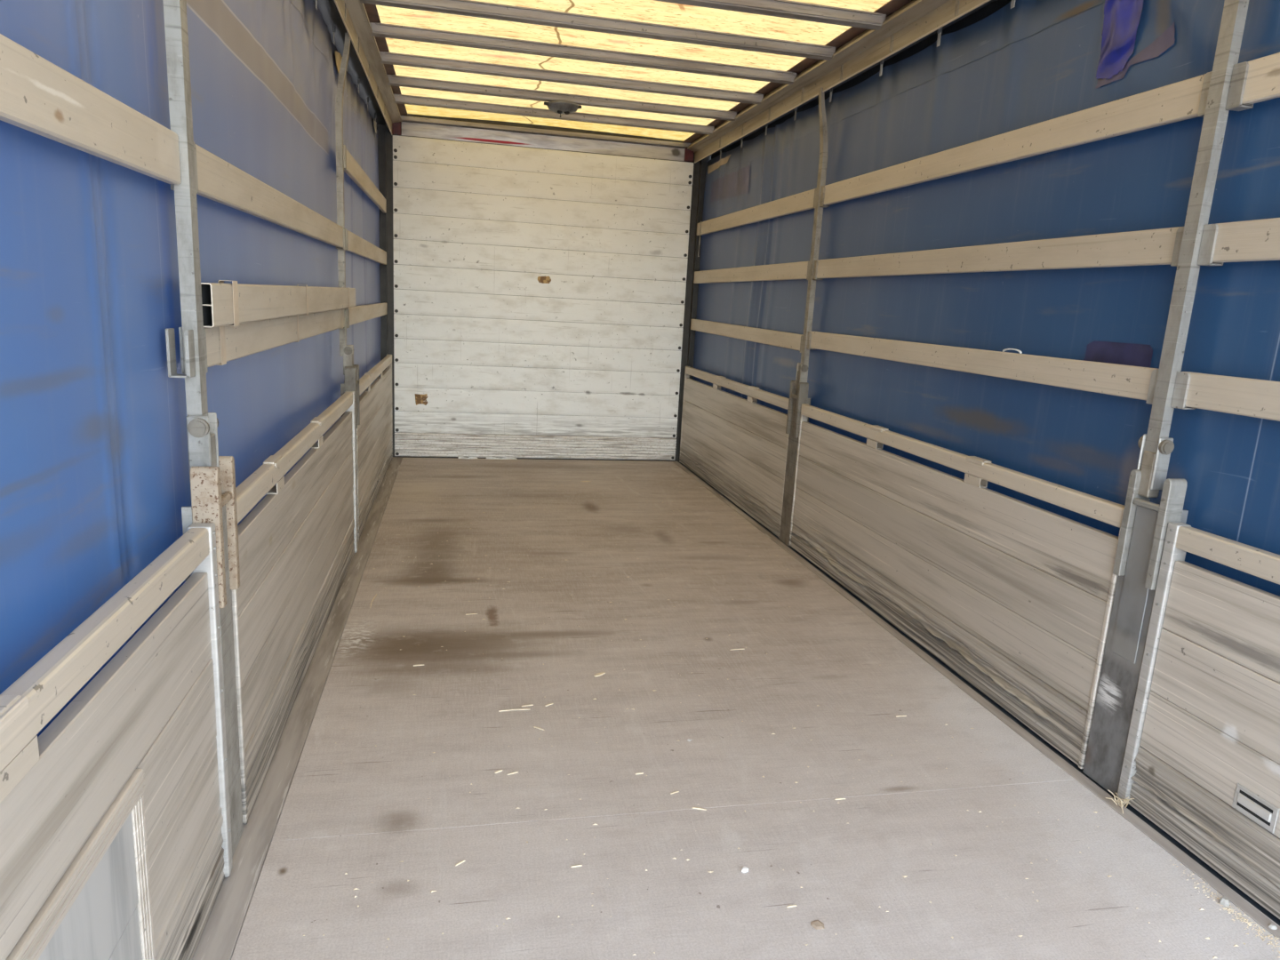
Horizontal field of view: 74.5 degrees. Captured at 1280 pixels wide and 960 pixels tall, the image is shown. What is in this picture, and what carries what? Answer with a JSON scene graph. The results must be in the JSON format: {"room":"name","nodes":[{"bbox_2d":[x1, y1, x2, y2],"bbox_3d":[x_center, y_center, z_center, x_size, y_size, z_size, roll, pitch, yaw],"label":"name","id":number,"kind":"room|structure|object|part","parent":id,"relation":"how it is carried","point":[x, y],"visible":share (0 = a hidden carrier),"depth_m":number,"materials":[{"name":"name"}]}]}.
{"room":"loading area","nodes":[
{"label":"loading area","id":0,"kind":"room"},
{"bbox_2d":[376,113,711,461],"bbox_3d":[-0.794,-1.459,7.002,2.740,2.820,0.105,1,12,-12],"label":"wall","id":1,"kind":"structure","parent":0,"point":[539,290],"depth_m":6.98,"materials":[{"name":"white painted wood planks"},{"name":"dark steel"}]},
{"bbox_2d":[314,0,402,135],"bbox_3d":[-1.148,-1.876,2.760,0.224,0.260,7.822,1,12,-12],"label":"roof rail","id":2,"kind":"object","parent":1,"relation":"attached to","point":[350,16],"depth_m":4.56,"materials":[{"name":"metal"}]},
{"bbox_3d":[-2.049,-1.422,6.718,0.148,2.570,0.051,1,12,-12],"label":"corner post","id":3,"kind":"part","parent":1,"relation":"part of","materials":[{"name":"metal"}]},
{"bbox_3d":[-0.861,-0.284,7.256,2.413,0.200,0.018,1,12,-12],"label":"kick plate","id":4,"kind":"part","parent":1,"relation":"part of","materials":[{"name":"white wood"}]},
{"bbox_3d":[-0.724,-2.707,6.745,2.290,0.100,0.008,1,12,-12],"label":"header panel","id":5,"kind":"part","parent":1,"relation":"part of","materials":[{"name":"silver metal"}]},
{"bbox_3d":[0.465,-1.399,7.263,0.148,2.570,0.051,1,12,-12],"label":"corner post","id":6,"kind":"part","parent":1,"relation":"part of","materials":[{"name":"metal"}]},
{"bbox_2d":[687,0,1011,163],"bbox_3d":[1.292,-1.854,3.289,0.224,0.260,7.822,1,12,-12],"label":"roof rail","id":7,"kind":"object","parent":1,"relation":"attached to","point":[913,28],"depth_m":4.18,"materials":[{"name":"metal"}]},
{"bbox_2d":[359,0,911,143],"bbox_3d":[0.077,-1.965,3.008,2.400,0.089,7.830,1,12,-12],"label":"ceiling","id":8,"kind":"structure","parent":0,"point":[667,69],"depth_m":4.56,"materials":[{"name":"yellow translucent pvc tarpaulin fabric"}]},
{"bbox_2d":[544,100,581,117],"bbox_3d":[-0.509,-2.429,5.542,0.214,0.098,0.216,9,13,28],"label":"ceiling fitting","id":9,"kind":"object","parent":8,"relation":"attached to","point":[562,108],"visible":1,"depth_m":5.48,"materials":[{"name":"metal"}]},
{"bbox_2d":[192,456,1279,959],"bbox_3d":[-0.073,0.720,3.587,2.720,0.162,7.860,1,12,-12],"label":"floor","id":10,"kind":"structure","parent":0,"point":[324,810],"depth_m":2.48,"materials":[{"name":"wood"}]},
{"bbox_2d":[0,0,170,129],"bbox_3d":[-0.920,-0.778,1.399,0.038,0.247,0.680,1,12,-12],"label":"curtain","id":11,"kind":"object","parent":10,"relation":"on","point":[116,47],"depth_m":1.50,"materials":[{"name":"blue plastic"}]},
{"bbox_2d":[0,120,191,694],"bbox_3d":[-0.936,-0.169,1.443,0.038,0.743,0.849,1,12,-12],"label":"curtain","id":12,"kind":"object","parent":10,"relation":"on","point":[94,484],"depth_m":1.40,"materials":[{"name":"blue plastic"}]},
{"bbox_2d":[0,523,232,959],"bbox_3d":[-0.700,0.773,0.683,0.050,0.849,2.545,1,12,-12],"label":"panel","id":13,"kind":"object","parent":10,"relation":"on","point":[116,844],"visible":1,"depth_m":1.35,"materials":[{"name":"wood"}]},
{"bbox_3d":[-0.646,0.723,0.441,0.040,0.044,2.046,1,12,-12],"label":"recess frame","id":14,"kind":"part","parent":13,"relation":"part of","materials":[{"name":"wood"}]},
{"bbox_3d":[-0.651,0.837,0.439,0.038,0.176,1.997,1,12,-12],"label":"recess panel","id":15,"kind":"part","parent":13,"relation":"part of","materials":[{"name":"grey metal"}]},
{"bbox_3d":[-0.682,0.395,0.603,0.040,0.063,2.537,1,12,-12],"label":"rail","id":16,"kind":"part","parent":13,"relation":"part of","materials":[{"name":"wood"}]},
{"bbox_3d":[-0.665,1.079,0.490,0.036,0.315,1.997,1,12,-12],"label":"recess panel","id":17,"kind":"part","parent":13,"relation":"part of","materials":[{"name":"grey metal"}]},
{"bbox_3d":[-0.867,0.774,1.450,0.037,0.493,0.048,1,12,-12],"label":"recess frame","id":18,"kind":"part","parent":13,"relation":"part of","materials":[{"name":"metal"}]},
{"bbox_2d":[163,0,243,857],"bbox_3d":[-0.949,-0.341,1.801,0.092,2.549,0.153,1,12,-12],"label":"post","id":19,"kind":"object","parent":10,"relation":"on","point":[212,476],"visible":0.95,"depth_m":1.81,"materials":[{"name":"metal"}]},
{"bbox_2d":[0,33,181,184],"bbox_3d":[-0.684,-0.378,0.467,0.026,0.100,2.613,1,12,-12],"label":"board","id":20,"kind":"object","parent":19,"relation":"attached to","point":[37,96],"visible":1,"depth_m":1.26,"materials":[{"name":"wood"}]},
{"bbox_3d":[-0.943,0.127,1.839,0.055,0.317,0.026,1,12,-12],"label":"cheek plate","id":21,"kind":"part","parent":19,"relation":"part of","materials":[{"name":"metal"}]},
{"bbox_3d":[-0.955,0.278,1.933,0.004,0.452,0.093,1,12,-12],"label":"plate","id":22,"kind":"part","parent":19,"relation":"part of","materials":[{"name":"metal"}]},
{"bbox_3d":[-0.968,0.101,1.956,0.055,0.317,0.026,1,12,-12],"label":"cheek plate","id":23,"kind":"part","parent":19,"relation":"part of","materials":[{"name":"metal"}]},
{"bbox_2d":[195,144,343,247],"bbox_3d":[-1.221,-0.933,2.966,0.026,0.100,2.511,1,12,-12],"label":"board","id":24,"kind":"object","parent":19,"relation":"attached to","point":[220,181],"visible":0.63,"depth_m":2.37,"materials":[{"name":"wood"}]},
{"bbox_2d":[203,309,344,367],"bbox_3d":[-1.242,-0.553,3.046,0.026,0.093,2.511,1,12,-12],"label":"board","id":25,"kind":"object","parent":19,"relation":"attached to","point":[243,340],"visible":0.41,"depth_m":2.50,"materials":[{"name":"wood"}]},
{"bbox_2d":[216,280,239,365],"bbox_3d":[-1.006,-0.379,2.029,0.064,0.200,0.045,1,12,-12],"label":"band","id":26,"kind":"object","parent":25,"relation":"attached to","point":[222,337],"visible":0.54,"depth_m":2.03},
{"bbox_2d":[200,282,355,327],"bbox_3d":[-1.221,-0.667,3.114,0.025,0.100,2.665,1,12,-12],"label":"board","id":27,"kind":"object","parent":25,"relation":"on","point":[256,302],"visible":0.91,"depth_m":2.34,"materials":[{"name":"wood"}]},
{"bbox_2d":[294,284,308,342],"bbox_3d":[-1.210,-0.590,2.979,0.064,0.200,0.020,1,12,-12],"label":"band","id":28,"kind":"object","parent":25,"relation":"attached to","point":[297,284],"visible":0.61,"depth_m":2.98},
{"bbox_2d":[339,287,350,328],"bbox_3d":[-1.452,-0.841,4.107,0.064,0.200,0.040,1,12,-12],"label":"band","id":29,"kind":"object","parent":25,"relation":"attached to","point":[341,287],"visible":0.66,"depth_m":4.10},
{"bbox_2d":[186,0,342,223],"bbox_3d":[-1.276,-1.490,3.068,0.038,0.914,2.635,1,12,-12],"label":"curtain","id":30,"kind":"object","parent":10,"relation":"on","point":[264,74],"depth_m":2.76,"materials":[{"name":"blue plastic"}]},
{"bbox_2d":[196,194,338,287],"bbox_3d":[-1.282,-0.808,3.067,0.038,0.198,2.347,1,12,-12],"label":"curtain","id":31,"kind":"object","parent":10,"relation":"on","point":[235,244],"depth_m":2.61,"materials":[{"name":"blue fabric"}]},
{"bbox_2d":[206,328,344,487],"bbox_3d":[-1.324,-0.366,3.241,0.038,0.344,2.509,1,12,-12],"label":"curtain","id":32,"kind":"object","parent":10,"relation":"on","point":[260,401],"depth_m":2.85,"materials":[{"name":"blue plastic"}]},
{"bbox_2d":[231,391,357,824],"bbox_3d":[-1.244,0.213,3.205,0.050,0.849,2.395,1,12,-12],"label":"panel","id":33,"kind":"object","parent":10,"relation":"on","point":[298,546],"visible":0.99,"depth_m":2.64,"materials":[{"name":"wood"}]},
{"bbox_3d":[-1.226,-0.165,3.125,0.040,0.063,2.387,1,12,-12],"label":"rail","id":34,"kind":"part","parent":33,"relation":"part of","materials":[{"name":"wood"}]},
{"bbox_2d":[335,31,359,543],"bbox_3d":[-1.481,-0.887,4.263,0.086,2.549,0.148,1,12,-12],"label":"post","id":35,"kind":"object","parent":10,"relation":"on","point":[350,371],"visible":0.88,"depth_m":4.16,"materials":[{"name":"galvanised grey steel"}]},
{"bbox_3d":[-1.478,-0.421,4.303,0.055,0.317,0.026,1,12,-12],"label":"cheek plate","id":36,"kind":"part","parent":35,"relation":"part of","materials":[{"name":"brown metal"}]},
{"bbox_3d":[-1.490,-0.270,4.396,0.004,0.452,0.093,1,12,-12],"label":"plate","id":37,"kind":"part","parent":35,"relation":"part of","materials":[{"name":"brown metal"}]},
{"bbox_3d":[-1.503,-0.447,4.420,0.055,0.317,0.026,1,12,-12],"label":"cheek plate","id":38,"kind":"part","parent":35,"relation":"part of","materials":[{"name":"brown metal"}]},
{"bbox_2d":[343,144,386,213],"bbox_3d":[-1.727,-1.863,5.339,0.026,0.103,2.518,1,12,-12],"label":"board","id":39,"kind":"object","parent":35,"relation":"attached to","point":[354,171],"visible":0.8,"depth_m":5.01,"materials":[{"name":"wood"}]},
{"bbox_2d":[347,230,386,264],"bbox_3d":[-1.748,-1.478,5.420,0.026,0.100,2.518,1,12,-12],"label":"board","id":40,"kind":"object","parent":35,"relation":"attached to","point":[357,245],"visible":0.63,"depth_m":5.14,"materials":[{"name":"wood"}]},
{"bbox_2d":[346,302,387,325],"bbox_3d":[-1.769,-1.099,5.500,0.026,0.093,2.518,1,12,-12],"label":"board","id":41,"kind":"object","parent":35,"relation":"attached to","point":[357,314],"visible":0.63,"depth_m":5.22,"materials":[{"name":"wood"}]},
{"bbox_2d":[356,354,392,541],"bbox_3d":[-1.786,-0.339,5.688,0.044,0.849,2.455,1,12,-12],"label":"panel","id":42,"kind":"object","parent":10,"relation":"on","point":[374,433],"visible":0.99,"depth_m":5.37,"materials":[{"name":"wood"}]},
{"bbox_3d":[-1.765,-0.717,5.608,0.040,0.063,2.447,1,12,-12],"label":"rail","id":43,"kind":"part","parent":42,"relation":"part of","materials":[{"name":"wood"}]},
{"bbox_2d":[458,456,477,458],"bbox_3d":[-1.456,-0.189,7.122,0.160,0.017,0.028,1,12,-12],"label":"strip","id":44,"kind":"object","parent":10,"relation":"on","point":[460,457],"visible":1,"depth_m":7.11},
{"bbox_2d":[486,456,516,459],"bbox_3d":[-1.182,-0.187,7.181,0.260,0.017,0.029,1,12,-12],"label":"strip","id":45,"kind":"object","parent":10,"relation":"on","point":[493,458],"visible":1,"depth_m":7.17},
{"bbox_2d":[498,708,529,711],"bbox_3d":[-0.423,0.775,2.839,0.104,0.003,0.007,0,12,-14],"label":"wood splinter","id":46,"kind":"object","parent":10,"relation":"on","point":[516,708],"visible":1,"depth_m":2.84,"materials":[{"name":"beige wood"}]},
{"bbox_2d":[593,672,605,676],"bbox_3d":[-0.152,0.726,3.144,0.048,0.003,0.022,-7,16,-40],"label":"wood splinter","id":47,"kind":"object","parent":10,"relation":"on","point":[602,673],"visible":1,"depth_m":3.14,"materials":[{"name":"beige wood"}]},
{"bbox_2d":[692,807,706,810],"bbox_3d":[0.166,0.913,2.338,0.040,0.003,0.006,5,12,10],"label":"wood splinter","id":48,"kind":"object","parent":10,"relation":"on","point":[698,808],"visible":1,"depth_m":2.34,"materials":[{"name":"beige wood"}]},
{"bbox_2d":[679,366,789,537],"bbox_3d":[0.638,-0.318,6.218,0.044,0.849,2.445,1,12,-12],"label":"panel","id":49,"kind":"object","parent":10,"relation":"on","point":[738,445],"visible":0.99,"depth_m":5.91,"materials":[{"name":"wood"}]},
{"bbox_3d":[0.659,-0.696,6.139,0.040,0.063,2.437,1,12,-12],"label":"rail","id":50,"kind":"part","parent":49,"relation":"part of","materials":[{"name":"wood"}]},
{"bbox_2d":[741,866,748,871],"bbox_3d":[0.262,0.967,2.093,0.017,0.008,0.018,5,12,10],"label":"crumb","id":51,"kind":"object","parent":10,"relation":"on","point":[744,868],"visible":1,"depth_m":2.09,"materials":[{"name":"white plastic"}]},
{"bbox_2d":[693,330,801,398],"bbox_3d":[0.727,-0.877,6.135,0.039,0.316,2.351,1,12,-12],"label":"curtain","id":52,"kind":"object","parent":10,"relation":"on","point":[769,368],"depth_m":5.94,"materials":[{"name":"blue plastic"}]},
{"bbox_2d":[696,279,807,334],"bbox_3d":[0.748,-1.262,6.051,0.039,0.318,2.346,1,12,-12],"label":"curtain","id":53,"kind":"object","parent":10,"relation":"on","point":[777,305],"depth_m":5.80,"materials":[{"name":"blue plastic"}]},
{"bbox_2d":[699,208,815,271],"bbox_3d":[0.769,-1.661,5.971,0.039,0.292,2.356,1,12,-12],"label":"curtain","id":54,"kind":"object","parent":10,"relation":"on","point":[788,238],"depth_m":5.73,"materials":[{"name":"blue fabric"}]},
{"bbox_2d":[702,104,819,221],"bbox_3d":[0.796,-2.162,5.868,0.039,0.513,2.358,1,12,-12],"label":"curtain","id":55,"kind":"object","parent":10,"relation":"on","point":[782,161],"depth_m":5.62,"materials":[{"name":"blue fabric"}]},
{"bbox_2d":[303,464,1245,959],"bbox_3d":[-0.214,0.481,4.291,2.232,0.003,5.689,1,12,-12],"label":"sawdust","id":56,"kind":"object","parent":10,"relation":"on","point":[414,465],"visible":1,"depth_m":2.32,"materials":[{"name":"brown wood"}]},
{"bbox_2d":[779,87,829,545],"bbox_3d":[0.951,-0.869,4.805,0.090,2.549,0.148,1,12,-12],"label":"post","id":57,"kind":"object","parent":10,"relation":"on","point":[799,388],"visible":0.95,"depth_m":4.81,"materials":[{"name":"galvanised steel"},{"name":"grey steel"}]},
{"bbox_2d":[690,319,803,351],"bbox_3d":[0.706,-1.064,6.052,0.026,0.115,2.493,1,12,-12],"label":"board","id":58,"kind":"object","parent":57,"relation":"attached to","point":[790,340],"visible":0.8,"depth_m":5.75,"materials":[{"name":"wood"}]},
{"bbox_2d":[693,261,807,283],"bbox_3d":[0.728,-1.458,5.969,0.026,0.100,2.493,1,12,-12],"label":"board","id":59,"kind":"object","parent":57,"relation":"attached to","point":[792,270],"visible":0.8,"depth_m":5.66,"materials":[{"name":"wood"}]},
{"bbox_2d":[696,188,815,235],"bbox_3d":[0.749,-1.843,5.888,0.026,0.103,2.493,1,12,-12],"label":"board","id":60,"kind":"object","parent":57,"relation":"attached to","point":[804,201],"visible":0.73,"depth_m":5.57,"materials":[{"name":"wood"}]},
{"bbox_2d":[697,221,701,256],"bbox_3d":[0.496,-1.999,6.979,0.007,0.288,0.040,1,12,-12],"label":"hook","id":61,"kind":"object","parent":60,"relation":"hanging from","point":[700,221],"visible":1,"depth_m":6.98,"materials":[{"name":"metal"}]},
{"bbox_3d":[0.902,-0.428,4.956,0.055,0.317,0.026,1,12,-12],"label":"cheek plate","id":62,"kind":"part","parent":57,"relation":"part of","materials":[{"name":"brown metal"}]},
{"bbox_3d":[0.897,-0.251,4.929,0.004,0.452,0.093,1,12,-12],"label":"plate","id":63,"kind":"part","parent":57,"relation":"part of","materials":[{"name":"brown metal"}]},
{"bbox_3d":[0.928,-0.402,4.840,0.055,0.317,0.026,1,12,-12],"label":"cheek plate","id":64,"kind":"part","parent":57,"relation":"part of","materials":[{"name":"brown metal"}]},
{"bbox_2d":[811,920,823,929],"bbox_3d":[0.405,1.014,1.919,0.031,0.004,0.029,1,12,-12],"label":"chip","id":65,"kind":"object","parent":10,"relation":"on","point":[817,924],"visible":1,"depth_m":1.92,"materials":[{"name":"beige wood"}]},
{"bbox_2d":[788,403,1124,768],"bbox_3d":[1.167,0.234,3.731,0.054,0.849,2.458,1,12,-12],"label":"panel","id":66,"kind":"object","parent":10,"relation":"on","point":[1014,596],"visible":0.98,"depth_m":3.21,"materials":[{"name":"wood"}]},
{"bbox_3d":[1.193,-0.144,3.653,0.040,0.063,2.450,1,12,-12],"label":"rail","id":67,"kind":"part","parent":66,"relation":"part of","materials":[{"name":"wood"}]},
{"bbox_2d":[807,347,1151,505],"bbox_3d":[1.251,-0.338,3.696,0.039,0.322,2.514,1,12,-12],"label":"curtain","id":68,"kind":"object","parent":10,"relation":"on","point":[1086,442],"depth_m":3.19,"materials":[{"name":"blue plastic"}]},
{"bbox_2d":[811,264,1176,368],"bbox_3d":[1.272,-0.733,3.614,0.039,0.294,2.515,1,12,-12],"label":"curtain","id":69,"kind":"object","parent":10,"relation":"on","point":[1109,315],"depth_m":3.08,"materials":[{"name":"blue plastic"}]},
{"bbox_2d":[818,116,1203,260],"bbox_3d":[1.293,-1.119,3.532,0.039,0.292,2.515,1,12,-12],"label":"curtain","id":70,"kind":"object","parent":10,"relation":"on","point":[1142,180],"depth_m":2.98,"materials":[{"name":"blue fabric"}]},
{"bbox_2d":[824,0,1224,185],"bbox_3d":[1.309,-1.632,3.480,0.039,0.514,2.625,1,12,-12],"label":"curtain","id":71,"kind":"object","parent":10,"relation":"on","point":[1014,64],"depth_m":3.12,"materials":[{"name":"blue plastic"}]},
{"bbox_2d":[1105,789,1134,813],"bbox_3d":[1.396,0.930,2.445,0.054,0.050,0.095,1,12,-12],"label":"tuft","id":72,"kind":"object","parent":10,"relation":"on","point":[1118,800],"visible":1,"depth_m":2.45,"materials":[{"name":"beige plant"}]},
{"bbox_2d":[1083,0,1253,796],"bbox_3d":[1.478,-0.318,2.322,0.102,2.549,0.174,1,12,-12],"label":"post","id":73,"kind":"object","parent":10,"relation":"on","point":[1144,525],"visible":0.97,"depth_m":2.36,"materials":[{"name":"metal"}]},
{"bbox_2d":[809,331,1159,399],"bbox_3d":[1.233,-0.534,3.598,0.026,0.093,2.530,1,12,-12],"label":"board","id":74,"kind":"object","parent":73,"relation":"attached to","point":[1131,381],"visible":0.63,"depth_m":3.06,"materials":[{"name":"wood"}]},
{"bbox_2d":[1002,348,1022,353],"bbox_3d":[1.351,-0.470,3.054,0.008,0.015,0.100,1,12,-12],"label":"cable tie","id":75,"kind":"object","parent":74,"relation":"on","point":[1004,350],"visible":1,"depth_m":3.04,"materials":[{"name":"white plastic"}]},
{"bbox_2d":[816,226,1178,279],"bbox_3d":[1.254,-0.914,3.518,0.026,0.100,2.530,1,12,-12],"label":"board","id":76,"kind":"object","parent":73,"relation":"attached to","point":[1149,247],"visible":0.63,"depth_m":2.97,"materials":[{"name":"wood"}]},
{"bbox_2d":[824,73,1206,205],"bbox_3d":[1.275,-1.299,3.437,0.026,0.103,2.530,1,12,-12],"label":"board","id":77,"kind":"object","parent":73,"relation":"attached to","point":[1177,101],"visible":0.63,"depth_m":2.88,"materials":[{"name":"wood"}]},
{"bbox_3d":[1.442,0.126,2.463,0.055,0.317,0.026,1,12,-12],"label":"cheek plate","id":78,"kind":"part","parent":73,"relation":"part of","materials":[{"name":"metal"}]},
{"bbox_3d":[1.437,0.303,2.436,0.004,0.452,0.093,1,12,-12],"label":"plate","id":79,"kind":"part","parent":73,"relation":"part of","materials":[{"name":"grey metal"}]},
{"bbox_3d":[1.467,0.151,2.347,0.055,0.317,0.026,1,12,-12],"label":"cheek plate","id":80,"kind":"part","parent":73,"relation":"part of","materials":[{"name":"metal"}]},
{"bbox_2d":[1181,371,1279,421],"bbox_3d":[1.773,0.023,1.087,0.026,0.093,2.619,1,12,-12],"label":"board","id":81,"kind":"object","parent":73,"relation":"attached to","point":[1245,396],"visible":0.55,"depth_m":2.16,"materials":[{"name":"wood"}]},
{"bbox_2d":[1212,217,1279,263],"bbox_3d":[1.793,-0.356,1.007,0.026,0.100,2.619,1,12,-12],"label":"board","id":82,"kind":"object","parent":73,"relation":"attached to","point":[1257,240],"visible":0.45,"depth_m":2.13,"materials":[{"name":"wood"}]},
{"bbox_2d":[1241,52,1279,105],"bbox_3d":[1.814,-0.741,0.926,0.026,0.103,2.619,1,12,-12],"label":"board","id":83,"kind":"object","parent":73,"relation":"attached to","point":[1262,84],"visible":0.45,"depth_m":2.10,"materials":[{"name":"wood"}]},
{"bbox_2d":[1116,522,1279,919],"bbox_3d":[1.713,0.796,1.200,0.050,0.849,2.533,1,12,-12],"label":"panel","id":84,"kind":"object","parent":10,"relation":"on","point":[1201,763],"visible":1,"depth_m":2.19,"materials":[{"name":"wood"}]},
{"bbox_3d":[1.737,0.418,1.121,0.040,0.063,2.525,1,12,-12],"label":"rail","id":85,"kind":"part","parent":84,"relation":"part of","materials":[{"name":"wood"}]},
{"bbox_2d":[1166,408,1279,554],"bbox_3d":[1.565,-0.014,2.234,0.039,0.322,0.391,1,12,-12],"label":"curtain","id":86,"kind":"object","parent":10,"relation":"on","point":[1229,463],"depth_m":2.24,"materials":[{"name":"blue plastic"}]},
{"bbox_2d":[1218,896,1230,906],"bbox_3d":[1.435,1.033,2.066,0.022,0.016,0.022,-7,16,-41],"label":"stone","id":87,"kind":"object","parent":10,"relation":"on","point":[1223,900],"visible":1,"depth_m":2.06,"materials":[{"name":"white stone"}]},
{"bbox_2d":[1169,859,1279,957],"bbox_3d":[1.438,1.045,2.043,0.078,0.002,0.381,1,12,-12],"label":"sawdust","id":88,"kind":"object","parent":10,"relation":"on","point":[1228,909],"visible":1,"depth_m":2.01,"materials":[{"name":"brown wood"}]},
{"bbox_2d":[1180,260,1279,381],"bbox_3d":[1.576,-0.417,2.196,0.039,0.296,0.297,1,12,-12],"label":"curtain","id":89,"kind":"object","parent":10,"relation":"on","point":[1234,329],"depth_m":2.22,"materials":[{"name":"blue plastic"}]},
{"bbox_2d":[1208,96,1279,223],"bbox_3d":[1.588,-0.814,2.157,0.039,0.292,0.208,1,12,-12],"label":"curtain","id":90,"kind":"object","parent":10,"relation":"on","point":[1247,188],"depth_m":2.19,"materials":[{"name":"blue plastic"}]},
{"bbox_2d":[1268,923,1277,929],"bbox_3d":[1.496,1.055,1.990,0.018,0.010,0.015,1,12,-12],"label":"stone","id":91,"kind":"object","parent":10,"relation":"on","point":[1273,926],"visible":1,"depth_m":1.99,"materials":[{"name":"white stone"}]}
]}

